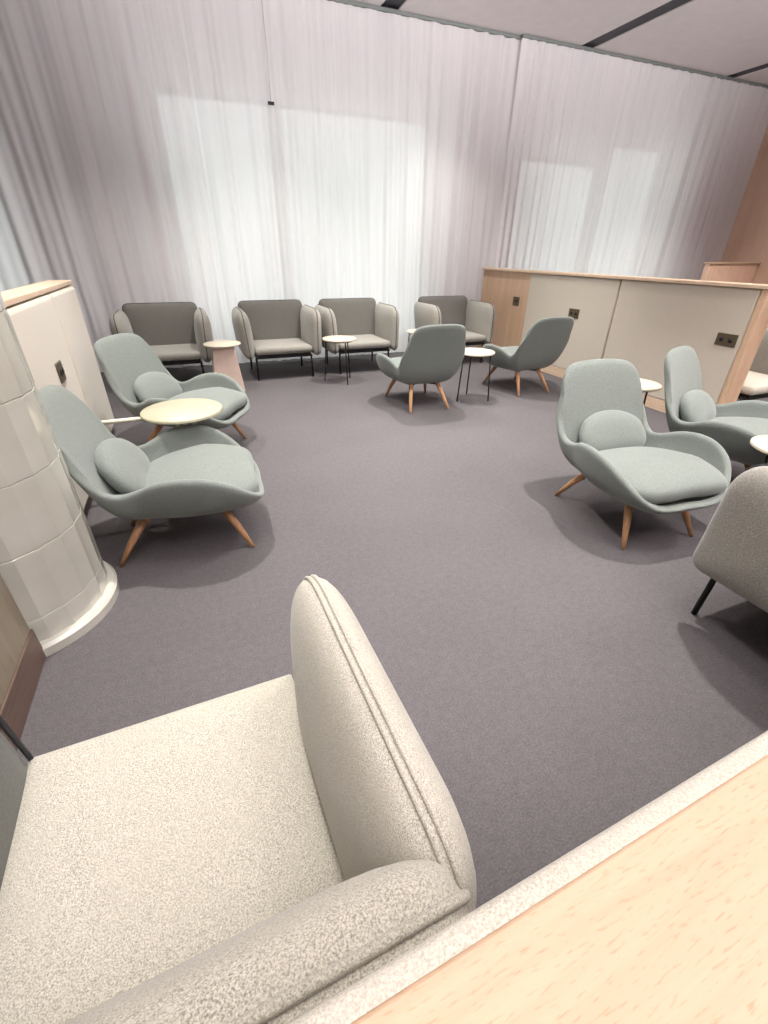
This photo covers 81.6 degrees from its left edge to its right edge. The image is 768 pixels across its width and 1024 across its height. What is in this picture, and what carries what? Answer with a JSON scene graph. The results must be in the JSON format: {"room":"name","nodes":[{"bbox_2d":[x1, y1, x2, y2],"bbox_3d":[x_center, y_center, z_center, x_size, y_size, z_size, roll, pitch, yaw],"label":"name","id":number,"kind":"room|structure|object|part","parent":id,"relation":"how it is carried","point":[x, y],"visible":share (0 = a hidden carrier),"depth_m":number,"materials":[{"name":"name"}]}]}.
{"room":"airport terminal","nodes":[
{"label":"airport terminal","id":0,"kind":"room"},
{"bbox_2d":[17,347,767,908],"bbox_3d":[1.998,-0.410,3.266,12.400,0.050,9.300,-11,32,-19],"label":"floor","id":1,"kind":"structure","parent":0,"point":[559,680],"depth_m":1.82,"materials":[{"name":"carpet"}]},
{"bbox_2d":[0,280,113,750],"bbox_3d":[-1.428,-0.149,1.649,0.150,1.055,4.040,-11,32,-19],"label":"wall","id":2,"kind":"structure","parent":1,"relation":"on","point":[47,319],"depth_m":2.13,"materials":[{"name":"white laminate"}]},
{"bbox_3d":[-0.951,0.390,0.637,0.115,0.900,1.560,-11,32,-19],"label":"fabric panel","id":3,"kind":"part","parent":2,"relation":"part of","materials":[{"name":"beige wood"}]},
{"bbox_3d":[-0.956,0.832,0.901,0.120,0.130,1.565,-11,32,-19],"label":"skirting","id":4,"kind":"part","parent":2,"relation":"part of","materials":[{"name":"brown wood"}]},
{"bbox_3d":[-1.645,-0.500,2.213,0.055,0.962,1.195,-11,32,-19],"label":"padded panel","id":5,"kind":"part","parent":2,"relation":"part of","materials":[{"name":"beige fabric"}]},
{"bbox_2d":[55,360,66,383],"bbox_3d":[-1.703,-0.740,2.348,0.012,0.100,0.110,-11,32,-19],"label":"wall socket","id":6,"kind":"object","parent":2,"relation":"attached to","point":[58,364],"visible":1,"depth_m":2.33,"materials":[{"name":"brown metal"}]},
{"bbox_3d":[-2.004,-0.954,2.979,0.055,0.962,0.705,-11,32,-19],"label":"padded panel","id":7,"kind":"part","parent":2,"relation":"part of","materials":[{"name":"beige fabric"}]},
{"bbox_3d":[-1.827,-0.214,2.733,0.085,0.060,1.890,-11,32,-19],"label":"skirting","id":8,"kind":"part","parent":2,"relation":"part of","materials":[{"name":"grey fabric"}]},
{"bbox_2d":[0,293,119,656],"bbox_3d":[-1.403,-1.058,0.920,0.660,3.360,0.660,-11,32,-19],"label":"tiled column","id":9,"kind":"structure","parent":1,"relation":"on","point":[52,566],"depth_m":1.49,"materials":[{"name":"tile"}]},
{"bbox_2d":[38,385,263,567],"bbox_3d":[-0.999,-0.207,2.062,0.815,0.758,0.716,-9,32,-17],"label":"armchair","id":10,"kind":"object","parent":1,"relation":"on","point":[191,470],"visible":0.99,"depth_m":1.92,"materials":[{"name":"grey fabric"}]},
{"bbox_2d":[94,438,149,494],"bbox_3d":[-1.171,-0.204,1.995,0.176,0.227,0.420,-9,32,-17],"label":"lumbar pillow","id":11,"kind":"object","parent":10,"relation":"on","point":[121,467],"depth_m":1.89,"materials":[{"name":"grey fabric"}]},
{"bbox_3d":[-1.129,0.124,2.016,0.175,0.229,0.089,-9,32,-17],"label":"leg","id":12,"kind":"part","parent":10,"relation":"part of","materials":[{"name":"brown wood"}]},
{"bbox_2d":[145,444,257,491],"bbox_3d":[-0.892,-0.184,2.119,0.541,0.142,0.601,-9,32,-17],"label":"seat cushion","id":13,"kind":"object","parent":10,"relation":"on","point":[234,465],"depth_m":2.09,"materials":[{"name":"grey fabric"}]},
{"bbox_3d":[-0.702,0.066,2.126,0.154,0.227,0.042,5,31,6],"label":"leg","id":14,"kind":"part","parent":10,"relation":"part of","materials":[{"name":"brown wood"}]},
{"bbox_2d":[109,302,212,373],"bbox_3d":[-2.275,-1.754,4.666,0.930,0.749,0.708,-11,32,-19],"label":"armchair","id":15,"kind":"object","parent":1,"relation":"on","point":[177,332],"visible":0.7,"depth_m":4.66,"materials":[{"name":"grey fabric"}]},
{"bbox_3d":[-2.615,-1.755,4.479,0.176,0.467,0.653,-11,32,-19],"label":"armrest","id":16,"kind":"part","parent":15,"relation":"part of","materials":[{"name":"grey fabric"}]},
{"bbox_3d":[-2.367,-1.964,4.810,0.719,0.526,0.212,-11,32,-19],"label":"backrest","id":17,"kind":"part","parent":15,"relation":"part of","materials":[{"name":"grey fabric"}]},
{"bbox_3d":[-2.255,-1.671,4.655,0.610,0.086,0.585,-11,32,-19],"label":"seat","id":18,"kind":"part","parent":15,"relation":"part of","materials":[{"name":"grey fabric"}]},
{"bbox_3d":[-2.262,-1.630,4.698,0.616,0.042,0.570,-11,32,-19],"label":"seat frame","id":19,"kind":"part","parent":15,"relation":"part of","materials":[{"name":"black metal"}]},
{"bbox_3d":[-1.916,-1.890,4.726,0.176,0.467,0.653,-11,32,-19],"label":"armrest","id":20,"kind":"part","parent":15,"relation":"part of","materials":[{"name":"grey fabric"}]},
{"bbox_2d":[101,398,222,426],"bbox_3d":[-1.252,-0.304,2.461,0.766,0.507,0.412,-11,32,-19],"label":"round table","id":21,"kind":"object","parent":1,"relation":"on","point":[184,411],"visible":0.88,"depth_m":2.34,"materials":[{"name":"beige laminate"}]},
{"bbox_3d":[-1.391,-0.468,2.298,0.460,0.021,0.022,-11,32,-19],"label":"wall arm","id":22,"kind":"part","parent":21,"relation":"part of","materials":[{"name":"beige paint"}]},
{"bbox_2d":[94,333,249,441],"bbox_3d":[-1.393,-0.802,3.067,0.815,0.758,0.716,5,31,7],"label":"armchair","id":23,"kind":"object","parent":1,"relation":"on","point":[138,378],"visible":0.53,"depth_m":3.00,"materials":[{"name":"grey fabric"}]},
{"bbox_3d":[-1.605,-0.512,3.090,0.185,0.229,0.042,-5,31,-10],"label":"leg","id":24,"kind":"part","parent":23,"relation":"part of","materials":[{"name":"brown wood"}]},
{"bbox_2d":[134,372,181,401],"bbox_3d":[-1.573,-0.842,3.073,0.176,0.227,0.420,5,31,7],"label":"lumbar pillow","id":25,"kind":"object","parent":23,"relation":"on","point":[147,385],"depth_m":3.01,"materials":[{"name":"grey fabric"}]},
{"bbox_2d":[169,387,246,419],"bbox_3d":[-1.280,-0.752,3.078,0.541,0.142,0.601,5,31,7],"label":"seat cushion","id":26,"kind":"object","parent":23,"relation":"on","point":[233,400],"depth_m":3.09,"materials":[{"name":"grey fabric"}]},
{"bbox_3d":[-1.117,-0.641,3.322,0.154,0.227,0.042,-9,32,-17],"label":"leg","id":27,"kind":"part","parent":23,"relation":"part of","materials":[{"name":"brown wood"}]},
{"bbox_2d":[203,340,245,390],"bbox_3d":[-1.591,-1.463,4.479,0.350,0.452,0.350,-11,32,-19],"label":"pedestal table","id":28,"kind":"object","parent":1,"relation":"on","point":[224,358],"visible":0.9,"depth_m":4.35,"materials":[{"name":"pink wood"}]},
{"bbox_2d":[0,574,476,1023],"bbox_3d":[-0.328,0.581,0.733,0.774,0.749,0.708,-12,33,-21],"label":"armchair","id":29,"kind":"object","parent":1,"relation":"on","point":[254,854],"visible":0.91,"depth_m":0.70,"materials":[{"name":"cream wool"},{"name":"black metal"}]},
{"bbox_3d":[-0.643,0.557,0.586,0.102,0.467,0.653,-12,33,-21],"label":"armrest","id":30,"kind":"part","parent":29,"relation":"part of","materials":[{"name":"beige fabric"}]},
{"bbox_3d":[-0.368,0.616,0.804,0.558,0.086,0.585,-12,33,-21],"label":"seat","id":31,"kind":"part","parent":29,"relation":"part of","materials":[{"name":"beige fabric"}]},
{"bbox_3d":[-0.244,0.608,0.477,0.658,0.526,0.212,-12,33,-21],"label":"backrest","id":32,"kind":"part","parent":29,"relation":"part of","materials":[{"name":"beige fabric"}]},
{"bbox_3d":[-0.052,0.432,0.813,0.155,0.467,0.653,-12,33,-21],"label":"armrest","id":33,"kind":"part","parent":29,"relation":"part of","materials":[{"name":"beige fabric"}]},
{"bbox_2d":[232,299,321,380],"bbox_3d":[-1.200,-1.963,5.048,0.930,0.749,0.708,-11,32,-19],"label":"armchair","id":34,"kind":"object","parent":1,"relation":"on","point":[265,329],"visible":1,"depth_m":5.00,"materials":[{"name":"grey fabric"}]},
{"bbox_3d":[-1.540,-1.963,4.860,0.176,0.467,0.653,-11,32,-19],"label":"armrest","id":35,"kind":"part","parent":34,"relation":"part of","materials":[{"name":"grey fabric"}]},
{"bbox_3d":[-1.375,-1.555,4.845,0.022,0.246,0.034,1,30,0],"label":"leg","id":36,"kind":"part","parent":34,"relation":"part of","materials":[{"name":"black metal"}]},
{"bbox_3d":[-1.291,-2.172,5.191,0.719,0.526,0.212,-11,32,-19],"label":"backrest","id":37,"kind":"part","parent":34,"relation":"part of","materials":[{"name":"grey fabric"}]},
{"bbox_3d":[-1.180,-1.879,5.037,0.610,0.086,0.585,-11,32,-19],"label":"seat","id":38,"kind":"part","parent":34,"relation":"part of","materials":[{"name":"grey fabric"}]},
{"bbox_3d":[-1.187,-1.839,5.080,0.616,0.042,0.570,-11,32,-19],"label":"seat frame","id":39,"kind":"part","parent":34,"relation":"part of","materials":[{"name":"black metal"}]},
{"bbox_3d":[-0.841,-2.099,5.108,0.176,0.467,0.653,-11,32,-19],"label":"armrest","id":40,"kind":"part","parent":34,"relation":"part of","materials":[{"name":"grey fabric"}]},
{"bbox_3d":[-0.814,-1.663,5.044,0.022,0.246,0.034,-26,40,-38],"label":"leg","id":41,"kind":"part","parent":34,"relation":"part of","materials":[{"name":"black metal"}]},
{"bbox_2d":[322,335,355,384],"bbox_3d":[-0.475,-1.646,4.820,0.360,0.450,0.360,-22,37,-33],"label":"side table","id":42,"kind":"object","parent":1,"relation":"on","point":[345,339],"visible":1,"depth_m":4.71,"materials":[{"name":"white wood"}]},
{"bbox_3d":[-0.635,-1.642,4.824,0.045,0.436,0.013,1,30,0],"label":"leg","id":43,"kind":"part","parent":42,"relation":"part of","materials":[{"name":"black metal"}]},
{"bbox_3d":[-0.397,-1.568,4.703,0.013,0.436,0.045,-15,34,-25],"label":"leg","id":44,"kind":"part","parent":42,"relation":"part of","materials":[{"name":"black metal"}]},
{"bbox_3d":[-0.393,-1.708,4.943,0.012,0.436,0.045,17,34,26],"label":"leg","id":45,"kind":"part","parent":42,"relation":"part of","materials":[{"name":"black metal"}]},
{"bbox_2d":[314,298,398,373],"bbox_3d":[-0.333,-2.131,5.355,0.930,0.749,0.708,-11,32,-19],"label":"armchair","id":46,"kind":"object","parent":1,"relation":"on","point":[375,327],"visible":0.86,"depth_m":5.31,"materials":[{"name":"grey fabric"}]},
{"bbox_3d":[-0.673,-2.132,5.167,0.176,0.467,0.653,-11,32,-19],"label":"armrest","id":47,"kind":"part","parent":46,"relation":"part of","materials":[{"name":"grey fabric"}]},
{"bbox_3d":[-0.508,-1.723,5.152,0.022,0.246,0.034,1,30,0],"label":"leg","id":48,"kind":"part","parent":46,"relation":"part of","materials":[{"name":"black metal"}]},
{"bbox_3d":[-0.424,-2.340,5.498,0.719,0.526,0.212,-11,32,-19],"label":"backrest","id":49,"kind":"part","parent":46,"relation":"part of","materials":[{"name":"grey fabric"}]},
{"bbox_3d":[-0.320,-2.007,5.387,0.616,0.042,0.570,-11,32,-19],"label":"seat frame","id":50,"kind":"part","parent":46,"relation":"part of","materials":[{"name":"black metal"}]},
{"bbox_3d":[-0.313,-2.048,5.344,0.610,0.086,0.585,-11,32,-19],"label":"seat","id":51,"kind":"part","parent":46,"relation":"part of","materials":[{"name":"grey fabric"}]},
{"bbox_3d":[0.026,-2.267,5.415,0.176,0.467,0.653,-11,32,-19],"label":"armrest","id":52,"kind":"part","parent":46,"relation":"part of","materials":[{"name":"grey fabric"}]},
{"bbox_2d":[406,329,415,340],"bbox_3d":[0.441,-1.922,5.312,0.360,0.450,0.360,-18,35,-29],"label":"side table","id":53,"kind":"object","parent":1,"relation":"on","point":[410,331],"visible":0.28,"depth_m":5.21,"materials":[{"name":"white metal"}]},
{"bbox_2d":[376,324,465,413],"bbox_3d":[0.329,-1.360,4.059,0.716,0.758,0.815,-10,32,-17],"label":"armchair","id":54,"kind":"object","parent":1,"relation":"on","point":[433,354],"visible":1,"depth_m":3.78,"materials":[{"name":"grey fabric"}]},
{"bbox_3d":[0.073,-1.226,4.348,0.154,0.227,0.042,26,39,36],"label":"leg","id":55,"kind":"part","parent":54,"relation":"part of","materials":[{"name":"brown wood"}]},
{"bbox_2d":[390,357,401,365],"bbox_3d":[0.290,-1.374,4.175,0.601,0.142,0.541,-10,32,-17],"label":"seat cushion","id":56,"kind":"object","parent":54,"relation":"on","point":[395,361],"depth_m":4.06,"materials":[{"name":"grey fabric"}]},
{"bbox_3d":[0.244,-1.016,3.993,0.042,0.229,0.185,0,30,-1],"label":"leg","id":57,"kind":"part","parent":54,"relation":"part of","materials":[{"name":"brown wood"}]},
{"bbox_3d":[0.535,-1.066,4.085,0.042,0.229,0.185,-22,37,-33],"label":"leg","id":58,"kind":"part","parent":54,"relation":"part of","materials":[{"name":"brown wood"}]},
{"bbox_2d":[414,296,494,362],"bbox_3d":[0.886,-2.368,5.787,0.930,0.749,0.708,-11,32,-19],"label":"armchair","id":59,"kind":"object","parent":1,"relation":"on","point":[477,317],"visible":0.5,"depth_m":5.72,"materials":[{"name":"grey fabric"}]},
{"bbox_3d":[0.546,-2.368,5.599,0.176,0.467,0.653,-11,32,-19],"label":"armrest","id":60,"kind":"part","parent":59,"relation":"part of","materials":[{"name":"grey fabric"}]},
{"bbox_3d":[0.795,-2.577,5.931,0.719,0.526,0.212,-11,32,-19],"label":"backrest","id":61,"kind":"part","parent":59,"relation":"part of","materials":[{"name":"grey fabric"}]},
{"bbox_3d":[0.899,-2.243,5.819,0.616,0.042,0.570,-11,32,-19],"label":"seat frame","id":62,"kind":"part","parent":59,"relation":"part of","materials":[{"name":"black metal"}]},
{"bbox_3d":[0.906,-2.284,5.776,0.610,0.086,0.585,-11,32,-19],"label":"seat","id":63,"kind":"part","parent":59,"relation":"part of","materials":[{"name":"grey fabric"}]},
{"bbox_3d":[1.245,-2.504,5.847,0.176,0.467,0.653,-11,32,-19],"label":"armrest","id":64,"kind":"part","parent":59,"relation":"part of","materials":[{"name":"grey fabric"}]},
{"bbox_2d":[456,348,494,400],"bbox_3d":[0.857,-1.315,4.287,0.360,0.450,0.360,9,31,14],"label":"side table","id":65,"kind":"object","parent":1,"relation":"on","point":[469,352],"visible":0.73,"depth_m":4.17,"materials":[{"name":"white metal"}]},
{"bbox_3d":[0.723,-1.265,4.214,0.045,0.436,0.013,-18,35,-29],"label":"leg","id":66,"kind":"part","parent":65,"relation":"part of","materials":[{"name":"black metal"}]},
{"bbox_3d":[0.847,-1.390,4.429,0.012,0.436,0.045,-1,30,-3],"label":"leg","id":67,"kind":"part","parent":65,"relation":"part of","materials":[{"name":"black metal"}]},
{"bbox_3d":[1.000,-1.271,4.230,0.045,0.436,0.013,15,33,22],"label":"leg","id":68,"kind":"part","parent":65,"relation":"part of","materials":[{"name":"black metal"}]},
{"bbox_2d":[482,316,573,396],"bbox_3d":[1.427,-1.644,4.569,0.716,0.758,0.815,-12,33,-21],"label":"armchair","id":69,"kind":"object","parent":1,"relation":"on","point":[546,339],"visible":0.94,"depth_m":4.32,"materials":[{"name":"grey fabric"}]},
{"bbox_3d":[1.155,-1.498,4.837,0.154,0.227,0.042,18,35,27],"label":"leg","id":70,"kind":"part","parent":69,"relation":"part of","materials":[{"name":"brown wood"}]},
{"bbox_2d":[501,346,518,354],"bbox_3d":[1.381,-1.656,4.683,0.601,0.142,0.541,-12,33,-21],"label":"seat cushion","id":71,"kind":"object","parent":69,"relation":"on","point":[509,350],"depth_m":4.57,"materials":[{"name":"grey fabric"}]},
{"bbox_3d":[1.359,-1.298,4.499,0.042,0.229,0.185,-2,31,-4],"label":"leg","id":72,"kind":"part","parent":69,"relation":"part of","materials":[{"name":"brown wood"}]},
{"bbox_3d":[1.642,-1.358,4.608,0.042,0.229,0.185,-25,39,-36],"label":"leg","id":73,"kind":"part","parent":69,"relation":"part of","materials":[{"name":"brown wood"}]},
{"bbox_2d":[289,730,767,1023],"bbox_3d":[1.103,0.534,0.608,3.560,0.990,0.560,-12,33,-21],"label":"wall","id":74,"kind":"structure","parent":1,"relation":"on","point":[660,916],"depth_m":0.20,"materials":[{"name":"brown wood"}]},
{"bbox_2d":[475,267,767,412],"bbox_3d":[2.122,-2.036,4.933,0.170,1.070,3.725,-11,32,-19],"label":"wall","id":75,"kind":"structure","parent":1,"relation":"on","point":[637,320],"depth_m":4.14,"materials":[{"name":"brown wood"}]},
{"bbox_3d":[1.578,-2.695,5.970,0.020,0.945,1.030,-11,32,-19],"label":"wood panel","id":76,"kind":"part","parent":75,"relation":"part of","materials":[{"name":"brown wood"}]},
{"bbox_2d":[512,296,519,305],"bbox_3d":[1.675,-2.680,5.655,0.012,0.100,0.120,-11,32,-19],"label":"wall socket","id":77,"kind":"object","parent":75,"relation":"attached to","point":[515,299],"visible":1,"depth_m":5.65,"materials":[{"name":"brown metal"}]},
{"bbox_3d":[2.101,-1.630,5.199,0.120,0.100,3.660,-11,32,-19],"label":"skirting","id":78,"kind":"part","parent":75,"relation":"part of","materials":[{"name":"brown wood"}]},
{"bbox_3d":[2.017,-2.132,5.021,0.032,0.945,1.335,-11,32,-19],"label":"padded panel","id":79,"kind":"part","parent":75,"relation":"part of","materials":[{"name":"beige fabric"}]},
{"bbox_2d":[568,308,579,318],"bbox_3d":[2.057,-2.155,4.829,0.012,0.090,0.150,-11,32,-19],"label":"wall socket","id":80,"kind":"object","parent":75,"relation":"attached to","point":[574,313],"visible":0.94,"depth_m":4.82,"materials":[{"name":"brown metal"}]},
{"bbox_3d":[2.510,-1.510,3.972,0.032,0.945,1.265,-11,32,-19],"label":"padded panel","id":81,"kind":"part","parent":75,"relation":"part of","materials":[{"name":"beige fabric"}]},
{"bbox_2d":[714,332,738,347],"bbox_3d":[2.686,-1.352,3.494,0.012,0.090,0.160,-11,32,-19],"label":"wall socket","id":82,"kind":"object","parent":75,"relation":"attached to","point":[724,339],"visible":1,"depth_m":3.49,"materials":[{"name":"brown metal"}]},
{"bbox_3d":[2.806,-1.161,3.482,0.150,1.045,0.050,-11,32,-19],"label":"post","id":83,"kind":"part","parent":75,"relation":"part of","materials":[{"name":"brown wood"}]},
{"bbox_2d":[554,358,730,549],"bbox_3d":[1.293,-0.320,2.309,0.716,0.758,0.815,-8,32,-15],"label":"armchair","id":84,"kind":"object","parent":1,"relation":"on","point":[604,432],"visible":0.99,"depth_m":2.30,"materials":[{"name":"grey fabric"}]},
{"bbox_3d":[1.081,-0.161,2.554,0.042,0.229,0.185,-24,38,-35],"label":"leg","id":85,"kind":"part","parent":84,"relation":"part of","materials":[{"name":"brown wood"}]},
{"bbox_2d":[579,410,645,450],"bbox_3d":[1.240,-0.433,2.444,0.420,0.227,0.176,-8,32,-15],"label":"lumbar pillow","id":86,"kind":"object","parent":84,"relation":"on","point":[603,430],"depth_m":2.39,"materials":[{"name":"grey fabric"}]},
{"bbox_3d":[1.187,0.057,2.188,0.042,0.227,0.154,10,32,15],"label":"leg","id":87,"kind":"part","parent":84,"relation":"part of","materials":[{"name":"brown wood"}]},
{"bbox_2d":[599,446,727,503],"bbox_3d":[1.325,-0.223,2.239,0.601,0.142,0.541,-8,32,-15],"label":"seat cushion","id":88,"kind":"object","parent":84,"relation":"on","point":[649,474],"depth_m":2.09,"materials":[{"name":"grey fabric"}]},
{"bbox_3d":[1.538,0.006,2.282,0.154,0.227,0.042,23,37,33],"label":"leg","id":89,"kind":"part","parent":84,"relation":"part of","materials":[{"name":"brown wood"}]},
{"bbox_2d":[640,378,661,405],"bbox_3d":[1.804,-0.740,3.330,0.360,0.450,0.360,-11,32,-19],"label":"side table","id":90,"kind":"object","parent":1,"relation":"on","point":[647,385],"visible":0.34,"depth_m":3.13,"materials":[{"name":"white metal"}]},
{"bbox_2d":[664,346,767,468],"bbox_3d":[2.105,-0.556,2.730,0.716,0.758,0.815,-24,38,-35],"label":"armchair","id":91,"kind":"object","parent":1,"relation":"on","point":[689,408],"visible":0.76,"depth_m":2.71,"materials":[{"name":"grey fabric"}]},
{"bbox_2d":[680,389,715,421],"bbox_3d":[1.985,-0.651,2.833,0.420,0.227,0.176,-24,38,-35],"label":"lumbar pillow","id":92,"kind":"object","parent":91,"relation":"on","point":[696,405],"depth_m":2.75,"materials":[{"name":"grey fabric"}]},
{"bbox_2d":[709,417,767,435],"bbox_3d":[2.180,-0.471,2.681,0.601,0.142,0.541,-24,38,-35],"label":"seat cushion","id":93,"kind":"object","parent":91,"relation":"on","point":[758,425],"depth_m":2.67,"materials":[{"name":"grey fabric"}]},
{"bbox_2d":[691,464,767,614],"bbox_3d":[1.651,0.173,1.476,0.930,0.749,0.708,-11,32,-19],"label":"armchair","id":94,"kind":"object","parent":1,"relation":"on","point":[732,550],"visible":1,"depth_m":1.45,"materials":[{"name":"grey fabric"}]},
{"bbox_3d":[1.260,0.307,1.734,0.022,0.246,0.034,-26,40,-38],"label":"leg","id":95,"kind":"part","parent":94,"relation":"part of","materials":[{"name":"black metal"}]},
{"bbox_2d":[700,262,760,282],"bbox_3d":[5.467,-3.410,7.266,1.160,1.160,0.120,-11,32,-19],"label":"wall","id":96,"kind":"structure","parent":1,"relation":"on","point":[740,272],"depth_m":6.99,"materials":[{"name":"brown wood"}]},
{"bbox_2d":[738,327,767,400],"bbox_3d":[3.163,-1.248,3.934,0.830,0.749,0.708,-11,32,-19],"label":"armchair","id":97,"kind":"object","parent":1,"relation":"on","point":[755,386],"visible":0.16,"depth_m":3.82,"materials":[{"name":"beige fabric"}]},
{"bbox_3d":[3.129,-1.115,3.949,0.616,0.042,0.570,-11,32,-19],"label":"seat frame","id":98,"kind":"part","parent":97,"relation":"part of","materials":[{"name":"black metal"}]},
{"bbox_3d":[3.136,-1.156,3.906,0.610,0.086,0.585,-11,32,-19],"label":"seat","id":99,"kind":"part","parent":97,"relation":"part of","materials":[{"name":"beige fabric"}]},
{"bbox_3d":[3.475,-1.376,3.978,0.176,0.467,0.653,-11,32,-19],"label":"armrest","id":100,"kind":"part","parent":97,"relation":"part of","materials":[{"name":"grey fabric"}]},
{"bbox_2d":[750,435,767,463],"bbox_3d":[1.997,-0.117,2.273,0.360,0.450,0.360,23,37,33],"label":"side table","id":101,"kind":"object","parent":1,"relation":"on","point":[760,442],"visible":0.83,"depth_m":2.20,"materials":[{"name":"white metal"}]},
{"bbox_2d":[353,0,767,84],"bbox_3d":[2.041,-3.446,1.485,12.400,0.250,9.300,-11,32,-19],"label":"ceiling","id":102,"kind":"structure","parent":0,"point":[729,38],"depth_m":4.75,"materials":[{"name":"paint"}]},
{"bbox_2d":[0,0,521,371],"bbox_3d":[-1.722,-3.322,4.744,7.120,3.348,0.077,-11,32,-19],"label":"sheer curtain","id":103,"kind":"object","parent":102,"relation":"hanging from","point":[145,157],"visible":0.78,"depth_m":4.65,"materials":[{"name":"white fabric"}]},
{"bbox_2d":[261,0,273,104],"bbox_3d":[-1.137,-4.464,4.292,0.060,0.812,0.034,-11,32,-19],"label":"ceiling hook","id":104,"kind":"object","parent":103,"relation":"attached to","point":[269,102],"visible":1,"depth_m":4.37,"materials":[{"name":"metal"}]},
{"bbox_2d":[494,34,767,279],"bbox_3d":[3.646,-4.331,6.590,4.550,3.348,0.073,-11,32,-19],"label":"sheer curtain","id":105,"kind":"object","parent":102,"relation":"hanging from","point":[618,164],"visible":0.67,"depth_m":6.18,"materials":[{"name":"white fabric"}]},
{"bbox_2d":[721,125,767,283],"bbox_3d":[7.378,-2.857,4.184,0.140,3.370,9.050,-11,32,-19],"label":"wall","id":106,"kind":"structure","parent":0,"point":[747,241],"depth_m":7.12,"materials":[{"name":"brown wood"}]}
]}

